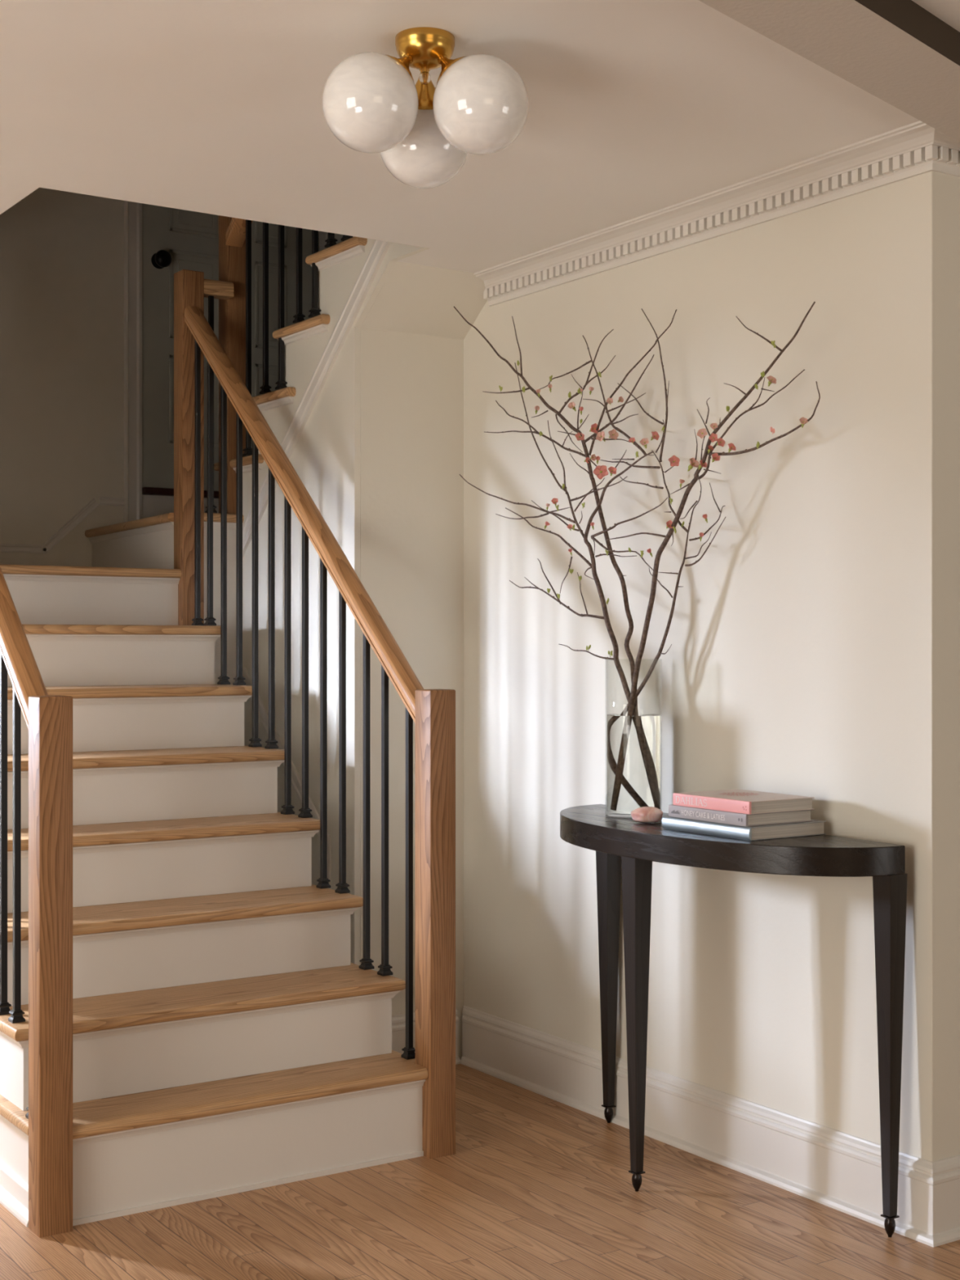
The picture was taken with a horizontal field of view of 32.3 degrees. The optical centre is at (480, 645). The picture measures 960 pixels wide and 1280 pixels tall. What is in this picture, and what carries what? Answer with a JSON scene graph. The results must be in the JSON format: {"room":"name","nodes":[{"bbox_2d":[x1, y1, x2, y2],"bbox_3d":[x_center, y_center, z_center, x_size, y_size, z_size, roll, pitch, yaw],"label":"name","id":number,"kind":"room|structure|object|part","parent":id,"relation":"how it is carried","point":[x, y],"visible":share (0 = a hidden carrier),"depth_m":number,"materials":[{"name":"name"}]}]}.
{"room":"entrance hall","nodes":[
{"label":"entrance hall","id":0,"kind":"room"},
{"bbox_2d":[0,186,342,566],"bbox_3d":[-1.090,-1.030,6.535,3.000,4.600,0.100,0,0,-34],"label":"wall","id":1,"kind":"structure","parent":0,"point":[62,252],"depth_m":6.17,"materials":[{"name":"paint"}]},
{"bbox_2d":[0,496,124,553],"bbox_3d":[-1.823,-0.451,5.983,1.128,0.222,0.010,0,0,-34],"label":"trim","id":2,"kind":"structure","parent":1,"relation":"attached to","point":[92,504],"depth_m":6.16,"materials":[{"name":"paint"}]},
{"bbox_2d":[142,494,218,518],"bbox_3d":[-0.988,-0.506,6.535,0.740,0.142,0.011,0,0,-34],"label":"trim","id":3,"kind":"structure","parent":1,"relation":"attached to","point":[152,505],"depth_m":6.37,"materials":[{"name":"paint"}]},
{"bbox_2d":[142,486,218,498],"bbox_3d":[-0.982,-0.592,6.525,0.740,0.027,0.034,0,0,-34],"label":"trim","id":4,"kind":"structure","parent":1,"relation":"attached to","point":[145,491],"depth_m":6.35,"materials":[{"name":"black wood"}]},
{"bbox_2d":[124,200,327,522],"bbox_3d":[-0.985,-1.558,6.530,0.872,2.245,0.024,0,0,-34],"label":"trim","id":5,"kind":"structure","parent":1,"relation":"attached to","point":[132,210],"depth_m":6.30,"materials":[{"name":"paint"}]},
{"bbox_2d":[142,203,311,491],"bbox_3d":[-0.970,-1.606,6.507,0.740,2.000,0.078,0,0,-34],"label":"door","id":6,"kind":"structure","parent":1,"relation":"in","point":[174,240],"depth_m":6.41,"materials":[{"name":"paint"}]},
{"bbox_3d":[-1.217,-1.479,6.336,0.066,0.066,0.067,0,0,-34],"label":"knob","id":7,"kind":"part","parent":6,"relation":"part of","materials":[{"name":"black metal"}]},
{"bbox_3d":[-1.108,-1.990,6.446,0.218,0.780,0.006,0,0,-34],"label":"panel","id":8,"kind":"part","parent":6,"relation":"part of","materials":[{"name":"paint"}]},
{"bbox_3d":[-1.108,-1.357,6.446,0.218,0.345,0.006,0,0,-34],"label":"panel","id":9,"kind":"part","parent":6,"relation":"part of","materials":[{"name":"paint"}]},
{"bbox_3d":[-1.108,-0.951,6.446,0.218,0.342,0.006,0,0,-34],"label":"panel","id":10,"kind":"part","parent":6,"relation":"part of","materials":[{"name":"paint"}]},
{"bbox_3d":[-0.838,-0.951,6.625,0.140,0.342,0.006,0,0,-34],"label":"panel","id":11,"kind":"part","parent":6,"relation":"part of","materials":[{"name":"paint"}]},
{"bbox_3d":[-0.838,-1.990,6.625,0.140,0.780,0.006,0,0,-34],"label":"panel","id":12,"kind":"part","parent":6,"relation":"part of","materials":[{"name":"paint"}]},
{"bbox_3d":[-0.838,-1.357,6.625,0.140,0.345,0.006,0,0,-34],"label":"panel","id":13,"kind":"part","parent":6,"relation":"part of","materials":[{"name":"paint"}]},
{"bbox_2d":[242,238,429,965],"bbox_3d":[-0.501,-0.040,5.073,0.020,2.620,1.289,0,0,-34],"label":"wall","id":14,"kind":"structure","parent":0,"point":[326,456],"depth_m":4.99,"materials":[{"name":"paint"}]},
{"bbox_2d":[242,667,330,888],"bbox_3d":[-0.624,0.591,5.233,0.008,1.038,0.625,0,0,-34],"label":"trim","id":15,"kind":"structure","parent":14,"relation":"attached to","point":[296,782],"depth_m":5.17,"materials":[{"name":"paint"}]},
{"bbox_2d":[242,240,391,557],"bbox_3d":[-0.501,-0.799,5.041,0.016,1.071,1.214,0,0,-34],"label":"trim","id":16,"kind":"structure","parent":14,"relation":"attached to","point":[378,251],"depth_m":4.98,"materials":[{"name":"paint"}]},
{"bbox_2d":[391,1007,460,1064],"bbox_3d":[-0.405,1.186,5.201,0.380,0.168,0.680,0,0,-34],"label":"baseboard","id":17,"kind":"structure","parent":14,"relation":"attached to","point":[398,1022],"depth_m":4.93,"materials":[{"name":"paint"}]},
{"bbox_2d":[360,261,487,1061],"bbox_3d":[-0.163,0.080,4.927,0.380,2.380,0.305,0,0,-34],"label":"wall","id":18,"kind":"structure","parent":0,"point":[413,334],"depth_m":4.94,"materials":[{"name":"paint"}]},
{"bbox_2d":[0,0,959,272],"bbox_3d":[-1.431,-1.210,3.790,8.200,0.240,4.700,0,0,-34],"label":"ceiling","id":19,"kind":"structure","parent":0,"point":[637,108],"depth_m":3.38,"materials":[{"name":"paint"}]},
{"bbox_2d":[322,26,528,188],"bbox_3d":[-0.121,-0.972,2.953,0.338,0.236,0.363,0,0,-34],"label":"ceiling light","id":20,"kind":"object","parent":19,"relation":"attached to","point":[424,134],"visible":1,"depth_m":2.87,"materials":[{"name":"white glass"}]},
{"bbox_3d":[-0.193,-0.953,2.907,0.169,0.169,0.169,0,0,-34],"label":"glass globe","id":21,"kind":"part","parent":20,"relation":"part of"},
{"bbox_3d":[-0.152,-1.017,2.933,0.079,0.080,0.088,0,0,-34],"label":"arm","id":22,"kind":"part","parent":20,"relation":"part of","materials":[{"name":"gold metal"}]},
{"bbox_3d":[-0.104,-0.938,3.080,0.169,0.169,0.169,0,0,-34],"label":"glass globe","id":23,"kind":"part","parent":20,"relation":"part of"},
{"bbox_3d":[-0.101,-1.012,3.039,0.085,0.089,0.082,0,0,-34],"label":"arm","id":24,"kind":"part","parent":20,"relation":"part of","materials":[{"name":"gold metal"}]},
{"bbox_3d":[-0.038,-1.017,2.938,0.085,0.080,0.078,0,0,-34],"label":"arm","id":25,"kind":"part","parent":20,"relation":"part of","materials":[{"name":"gold metal"}]},
{"bbox_3d":[0.001,-0.953,2.917,0.169,0.169,0.169,0,0,-34],"label":"glass globe","id":26,"kind":"part","parent":20,"relation":"part of"},
{"bbox_2d":[698,0,959,142],"bbox_3d":[-0.227,-1.355,1.817,0.190,0.650,8.400,0,0,40],"label":"beam","id":27,"kind":"structure","parent":19,"relation":"attached to","point":[899,52],"depth_m":2.85,"materials":[{"name":"paint"}]},
{"bbox_2d":[0,1063,959,1279],"bbox_3d":[-0.161,1.320,1.873,8.200,0.100,9.300,0,0,-34],"label":"floor","id":28,"kind":"structure","parent":0,"point":[535,1186],"depth_m":3.63,"materials":[{"name":"brown wood"}]},
{"bbox_2d":[0,564,428,1227],"bbox_3d":[-1.173,0.511,4.912,1.130,1.518,2.512,0,0,-34],"label":"staircase","id":29,"kind":"structure","parent":28,"relation":"on","point":[228,1039],"depth_m":4.20,"materials":[{"name":"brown wood"}]},
{"bbox_2d":[0,567,72,1238],"bbox_3d":[-1.328,0.091,4.193,0.074,2.357,1.502,0,0,-34],"label":"stair railing","id":30,"kind":"object","parent":29,"relation":"on","point":[48,719],"visible":1,"depth_m":3.58,"materials":[{"name":"brown wood"}]},
{"bbox_3d":[-1.348,-0.441,4.224,0.061,1.293,1.428,0,0,-34],"label":"handrail","id":31,"kind":"part","parent":30,"relation":"part of","materials":[{"name":"brown wood"}]},
{"bbox_3d":[-0.933,0.690,3.598,0.074,1.160,0.074,0,0,-34],"label":"newel post","id":32,"kind":"part","parent":30,"relation":"part of","materials":[{"name":"brown wood"}]},
{"bbox_2d":[173,269,455,1159],"bbox_3d":[-0.532,0.025,4.776,0.074,2.490,1.596,0,0,-34],"label":"stair railing","id":33,"kind":"object","parent":29,"relation":"on","point":[433,711],"visible":0.98,"depth_m":4.50,"materials":[{"name":"brown wood"}]},
{"bbox_3d":[-0.952,-0.641,5.410,0.074,1.158,0.074,0,0,-34],"label":"newel post","id":34,"kind":"part","parent":33,"relation":"part of","materials":[{"name":"brown wood"}]},
{"bbox_3d":[-0.533,-0.449,4.776,0.061,1.309,1.446,0,0,-34],"label":"handrail","id":35,"kind":"part","parent":33,"relation":"part of","materials":[{"name":"brown wood"}]},
{"bbox_3d":[-0.112,0.690,4.142,0.074,1.160,0.074,0,0,-34],"label":"newel post","id":36,"kind":"part","parent":33,"relation":"part of","materials":[{"name":"brown wood"}]},
{"bbox_2d":[84,235,367,684],"bbox_3d":[-0.481,-0.055,5.649,1.163,2.650,2.050,0,0,-34],"label":"staircase","id":37,"kind":"structure","parent":28,"relation":"on","point":[147,542],"depth_m":5.47,"materials":[{"name":"paint"}]},
{"bbox_2d":[204,215,352,514],"bbox_3d":[-0.555,-1.396,5.042,0.181,1.923,1.220,0,0,-34],"label":"stair railing","id":38,"kind":"object","parent":37,"relation":"on","point":[233,289],"visible":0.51,"depth_m":5.46,"materials":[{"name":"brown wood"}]},
{"bbox_3d":[-0.873,-1.177,5.455,0.106,0.054,0.061,0,0,-34],"label":"handrail","id":39,"kind":"part","parent":38,"relation":"part of","materials":[{"name":"brown wood"}]},
{"bbox_3d":[-0.827,-1.133,5.550,0.074,1.395,0.074,0,0,-34],"label":"newel post","id":40,"kind":"part","parent":38,"relation":"part of","materials":[{"name":"brown wood"}]},
{"bbox_3d":[-0.503,-1.844,5.032,0.061,1.028,1.146,0,0,-34],"label":"handrail","id":41,"kind":"part","parent":38,"relation":"part of","materials":[{"name":"brown wood"}]},
{"bbox_2d":[560,804,907,1237],"bbox_3d":[0.487,0.849,3.918,0.346,0.842,1.096,0,0,-34],"label":"console table","id":42,"kind":"object","parent":28,"relation":"on","point":[619,842],"visible":1,"depth_m":3.69,"materials":[{"name":"brown wood"}]},
{"bbox_3d":[0.343,0.856,4.403,0.052,0.734,0.052,0,0,-34],"label":"leg","id":43,"kind":"part","parent":42,"relation":"part of","materials":[{"name":"black wood"}]},
{"bbox_2d":[604,658,662,816],"bbox_3d":[0.387,0.231,4.174,0.142,0.394,0.142,0,0,-34],"label":"glass vase","id":44,"kind":"object","parent":42,"relation":"on","point":[629,659],"visible":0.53,"depth_m":4.18,"materials":[{"name":"clear glass"}]},
{"bbox_2d":[459,335,667,715],"bbox_3d":[0.235,-0.187,4.284,0.700,1.203,0.108,0,0,43],"label":"branch","id":45,"kind":"object","parent":44,"relation":"in","point":[613,434],"visible":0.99,"depth_m":4.21,"materials":[{"name":"brown plant"}]},
{"bbox_2d":[551,497,558,503],"bbox_3d":[0.195,-0.376,4.312,0.015,0.016,0.014,0,0,-34],"label":"flower","id":46,"kind":"object","parent":45,"relation":"on","point":[554,500],"depth_m":4.32,"materials":[{"name":"pink plant"}]},
{"bbox_2d":[608,466,617,474],"bbox_3d":[0.334,-0.443,4.177,0.022,0.020,0.016,0,0,-34],"label":"flower","id":47,"kind":"object","parent":45,"relation":"on","point":[612,469],"depth_m":4.18,"materials":[{"name":"pink plant"}]},
{"bbox_2d":[608,428,618,439],"bbox_3d":[0.339,-0.534,4.185,0.030,0.027,0.011,0,0,-34],"label":"flower","id":48,"kind":"object","parent":45,"relation":"on","point":[613,434],"depth_m":4.19,"materials":[{"name":"pink plant"}]},
{"bbox_3d":[0.369,-0.032,4.175,0.240,0.891,0.087,0,0,44],"label":"stem","id":49,"kind":"part","parent":45,"relation":"part of","materials":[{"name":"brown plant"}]},
{"bbox_2d":[628,437,635,442],"bbox_3d":[0.380,-0.513,4.132,0.012,0.013,0.015,0,0,-34],"label":"flower","id":50,"kind":"object","parent":45,"relation":"on","point":[631,439],"depth_m":4.14,"materials":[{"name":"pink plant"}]},
{"bbox_2d":[640,438,648,445],"bbox_3d":[0.406,-0.502,4.084,0.023,0.020,0.014,0,0,20],"label":"flower","id":51,"kind":"object","parent":45,"relation":"on","point":[643,442],"depth_m":4.09,"materials":[{"name":"pink plant"}]},
{"bbox_2d":[453,306,676,715],"bbox_3d":[0.201,-0.268,4.363,0.775,1.365,0.069,0,0,41],"label":"branch","id":52,"kind":"object","parent":44,"relation":"in","point":[600,471],"visible":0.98,"depth_m":4.30,"materials":[{"name":"brown plant"}]},
{"bbox_2d":[568,401,575,408],"bbox_3d":[0.240,-0.627,4.319,0.015,0.019,0.020,0,0,-34],"label":"flower","id":53,"kind":"object","parent":52,"relation":"on","point":[571,405],"depth_m":4.32,"materials":[{"name":"pink plant"}]},
{"bbox_2d":[574,432,584,440],"bbox_3d":[0.261,-0.547,4.327,0.025,0.024,0.011,0,0,-20],"label":"flower","id":54,"kind":"object","parent":52,"relation":"on","point":[580,436],"depth_m":4.33,"materials":[{"name":"pink plant"}]},
{"bbox_2d":[591,453,595,461],"bbox_3d":[0.295,-0.489,4.304,0.018,0.018,0.005,0,0,-34],"label":"flower","id":55,"kind":"object","parent":52,"relation":"on","point":[593,456],"depth_m":4.30,"materials":[{"name":"pink plant"}]},
{"bbox_2d":[591,422,599,433],"bbox_3d":[0.298,-0.564,4.300,0.028,0.027,0.010,0,0,-34],"label":"flower","id":56,"kind":"object","parent":52,"relation":"on","point":[594,428],"depth_m":4.30,"materials":[{"name":"pink plant"}]},
{"bbox_2d":[595,431,604,440],"bbox_3d":[0.313,-0.541,4.284,0.026,0.027,0.012,0,0,31],"label":"flower","id":57,"kind":"object","parent":52,"relation":"on","point":[600,435],"depth_m":4.29,"materials":[{"name":"pink plant"}]},
{"bbox_2d":[593,465,608,479],"bbox_3d":[0.312,-0.448,4.279,0.040,0.037,0.013,0,0,18],"label":"flower","id":58,"kind":"object","parent":52,"relation":"on","point":[602,471],"depth_m":4.28,"materials":[{"name":"pink plant"}]},
{"bbox_2d":[605,397,613,404],"bbox_3d":[0.334,-0.631,4.267,0.018,0.017,0.008,0,0,12],"label":"flower","id":59,"kind":"object","parent":52,"relation":"on","point":[609,400],"depth_m":4.27,"materials":[{"name":"pink plant"}]},
{"bbox_2d":[618,395,623,402],"bbox_3d":[0.362,-0.632,4.248,0.018,0.017,0.008,0,0,-34],"label":"flower","id":60,"kind":"object","parent":52,"relation":"on","point":[620,398],"depth_m":4.25,"materials":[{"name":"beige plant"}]},
{"bbox_2d":[606,713,660,813],"bbox_3d":[0.387,0.297,4.174,0.136,0.244,0.136,0,0,-34],"label":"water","id":61,"kind":"object","parent":44,"relation":"in","point":[633,741],"visible":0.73,"depth_m":4.12,"materials":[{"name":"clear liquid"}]},
{"bbox_2d":[595,308,725,715],"bbox_3d":[0.442,-0.219,4.126,0.079,1.271,0.453,0,0,-42],"label":"branch","id":62,"kind":"object","parent":44,"relation":"in","point":[674,460],"visible":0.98,"depth_m":4.11,"materials":[{"name":"brown plant"}]},
{"bbox_3d":[0.441,0.069,4.135,0.236,0.693,0.064,0,0,42],"label":"stem","id":63,"kind":"part","parent":62,"relation":"part of","materials":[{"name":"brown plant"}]},
{"bbox_2d":[651,431,659,439],"bbox_3d":[0.439,-0.524,4.130,0.025,0.023,0.011,0,0,-34],"label":"flower","id":64,"kind":"object","parent":62,"relation":"on","point":[655,434],"depth_m":4.13,"materials":[{"name":"pink plant"}]},
{"bbox_2d":[668,455,679,466],"bbox_3d":[0.475,-0.452,4.050,0.029,0.029,0.009,0,0,-10],"label":"flower","id":65,"kind":"object","parent":62,"relation":"on","point":[674,460],"depth_m":4.05,"materials":[{"name":"pink plant"}]},
{"bbox_2d":[604,301,820,715],"bbox_3d":[0.547,-0.176,3.930,0.084,1.179,0.684,0,0,-39],"label":"branch","id":66,"kind":"object","parent":44,"relation":"in","point":[701,433],"visible":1,"depth_m":3.91,"materials":[{"name":"brown plant"}]},
{"bbox_2d":[666,520,672,528],"bbox_3d":[0.460,-0.294,4.009,0.021,0.020,0.011,0,0,-24],"label":"flower","id":67,"kind":"object","parent":66,"relation":"on","point":[669,523],"depth_m":4.01,"materials":[{"name":"pink plant"}]},
{"bbox_2d":[689,457,699,467],"bbox_3d":[0.510,-0.434,3.933,0.029,0.025,0.018,0,0,-34],"label":"flower","id":68,"kind":"object","parent":66,"relation":"on","point":[693,461],"depth_m":3.94,"materials":[{"name":"pink plant"}]},
{"bbox_2d":[696,428,707,438],"bbox_3d":[0.524,-0.500,3.905,0.026,0.025,0.009,0,0,31],"label":"flower","id":69,"kind":"object","parent":66,"relation":"on","point":[701,433],"depth_m":3.91,"materials":[{"name":"pink plant"}]},
{"bbox_2d":[699,459,706,467],"bbox_3d":[0.528,-0.430,3.911,0.022,0.020,0.013,0,0,-34],"label":"flower","id":70,"kind":"object","parent":66,"relation":"on","point":[703,464],"depth_m":3.91,"materials":[{"name":"pink plant"}]},
{"bbox_2d":[708,432,717,442],"bbox_3d":[0.547,-0.487,3.878,0.022,0.022,0.005,0,0,2],"label":"flower","id":71,"kind":"object","parent":66,"relation":"on","point":[713,437],"depth_m":3.88,"materials":[{"name":"pink plant"}]},
{"bbox_2d":[710,422,717,429],"bbox_3d":[0.548,-0.514,3.875,0.019,0.017,0.010,0,0,16],"label":"flower","id":72,"kind":"object","parent":66,"relation":"on","point":[713,425],"depth_m":3.88,"materials":[{"name":"pink plant"}]},
{"bbox_2d":[711,453,719,460],"bbox_3d":[0.553,-0.442,3.879,0.022,0.019,0.012,0,0,-34],"label":"flower","id":73,"kind":"object","parent":66,"relation":"on","point":[716,456],"depth_m":3.88,"materials":[{"name":"pink plant"}]},
{"bbox_2d":[716,437,724,446],"bbox_3d":[0.563,-0.475,3.864,0.023,0.022,0.008,0,0,-34],"label":"flower","id":74,"kind":"object","parent":66,"relation":"on","point":[720,442],"depth_m":3.87,"materials":[{"name":"pink plant"}]},
{"bbox_2d":[728,443,735,450],"bbox_3d":[0.587,-0.462,3.844,0.023,0.019,0.012,0,0,-34],"label":"flower","id":75,"kind":"object","parent":66,"relation":"on","point":[731,446],"depth_m":3.85,"materials":[{"name":"pink plant"}]},
{"bbox_2d":[766,375,776,383],"bbox_3d":[0.660,-0.601,3.742,0.025,0.020,0.015,0,0,-34],"label":"flower","id":76,"kind":"object","parent":66,"relation":"on","point":[771,380],"depth_m":3.74,"materials":[{"name":"pink plant"}]},
{"bbox_2d":[799,417,808,424],"bbox_3d":[0.725,-0.502,3.698,0.019,0.017,0.014,0,0,-34],"label":"flower","id":77,"kind":"object","parent":66,"relation":"on","point":[803,420],"depth_m":3.70,"materials":[{"name":"pink plant"}]},
{"bbox_3d":[0.365,0.856,3.851,0.052,0.734,0.052,0,0,-34],"label":"leg","id":78,"kind":"part","parent":42,"relation":"part of","materials":[{"name":"black wood"}]},
{"bbox_2d":[631,806,662,822],"bbox_3d":[0.402,0.408,3.984,0.070,0.040,0.062,0,0,-34],"label":"stone","id":79,"kind":"object","parent":42,"relation":"on","point":[644,814],"visible":1,"depth_m":3.96,"materials":[{"name":"pink stone"}]},
{"bbox_2d":[662,815,826,840],"bbox_3d":[0.604,0.413,3.804,0.235,0.030,0.295,0,0,-34],"label":"book","id":80,"kind":"object","parent":42,"relation":"on","point":[815,827],"visible":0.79,"depth_m":3.70,"materials":[{"name":"white paper"}]},
{"bbox_2d":[668,804,813,826],"bbox_3d":[0.594,0.384,3.789,0.204,0.027,0.262,0,0,-34],"label":"book","id":81,"kind":"object","parent":80,"relation":"on","point":[678,811],"visible":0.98,"depth_m":3.70,"materials":[{"name":"grey paper"}]},
{"bbox_2d":[672,789,814,814],"bbox_3d":[0.600,0.356,3.782,0.199,0.028,0.257,0,0,-34],"label":"book","id":82,"kind":"object","parent":81,"relation":"on","point":[737,801],"visible":1,"depth_m":3.71,"materials":[{"name":"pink paper"}]},
{"bbox_2d":[720,792,757,795],"bbox_3d":[0.597,0.342,3.810,0.100,0.001,0.093,0,0,-34],"label":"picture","id":83,"kind":"object","parent":82,"relation":"on","point":[722,793],"depth_m":3.80},
{"bbox_3d":[0.880,0.856,3.554,0.052,0.734,0.052,0,0,-34],"label":"leg","id":84,"kind":"part","parent":42,"relation":"part of","materials":[{"name":"black wood"}]},
{"bbox_2d":[463,170,932,1161],"bbox_3d":[0.507,0.080,4.332,0.120,2.380,1.837,0,0,-34],"label":"wall","id":85,"kind":"structure","parent":0,"point":[797,661],"depth_m":4.07,"materials":[{"name":"paint"}]},
{"bbox_2d":[460,1005,959,1247],"bbox_3d":[1.389,1.186,4.897,2.275,0.168,1.868,0,0,-34],"label":"baseboard","id":86,"kind":"structure","parent":85,"relation":"attached to","point":[839,1171],"depth_m":4.01,"materials":[{"name":"paint"}]},
{"bbox_2d":[932,170,959,1161],"bbox_3d":[1.868,-0.060,4.202,2.244,2.660,0.120,0,0,-34],"label":"wall","id":87,"kind":"structure","parent":0,"point":[945,188],"depth_m":3.56,"materials":[{"name":"paint"}]},
{"bbox_2d":[474,120,959,306],"bbox_3d":[1.421,-1.051,4.789,2.341,0.077,1.784,0,0,-34],"label":"trim","id":88,"kind":"structure","parent":87,"relation":"attached to","point":[915,148],"depth_m":3.98,"materials":[{"name":"paint"}]}
]}

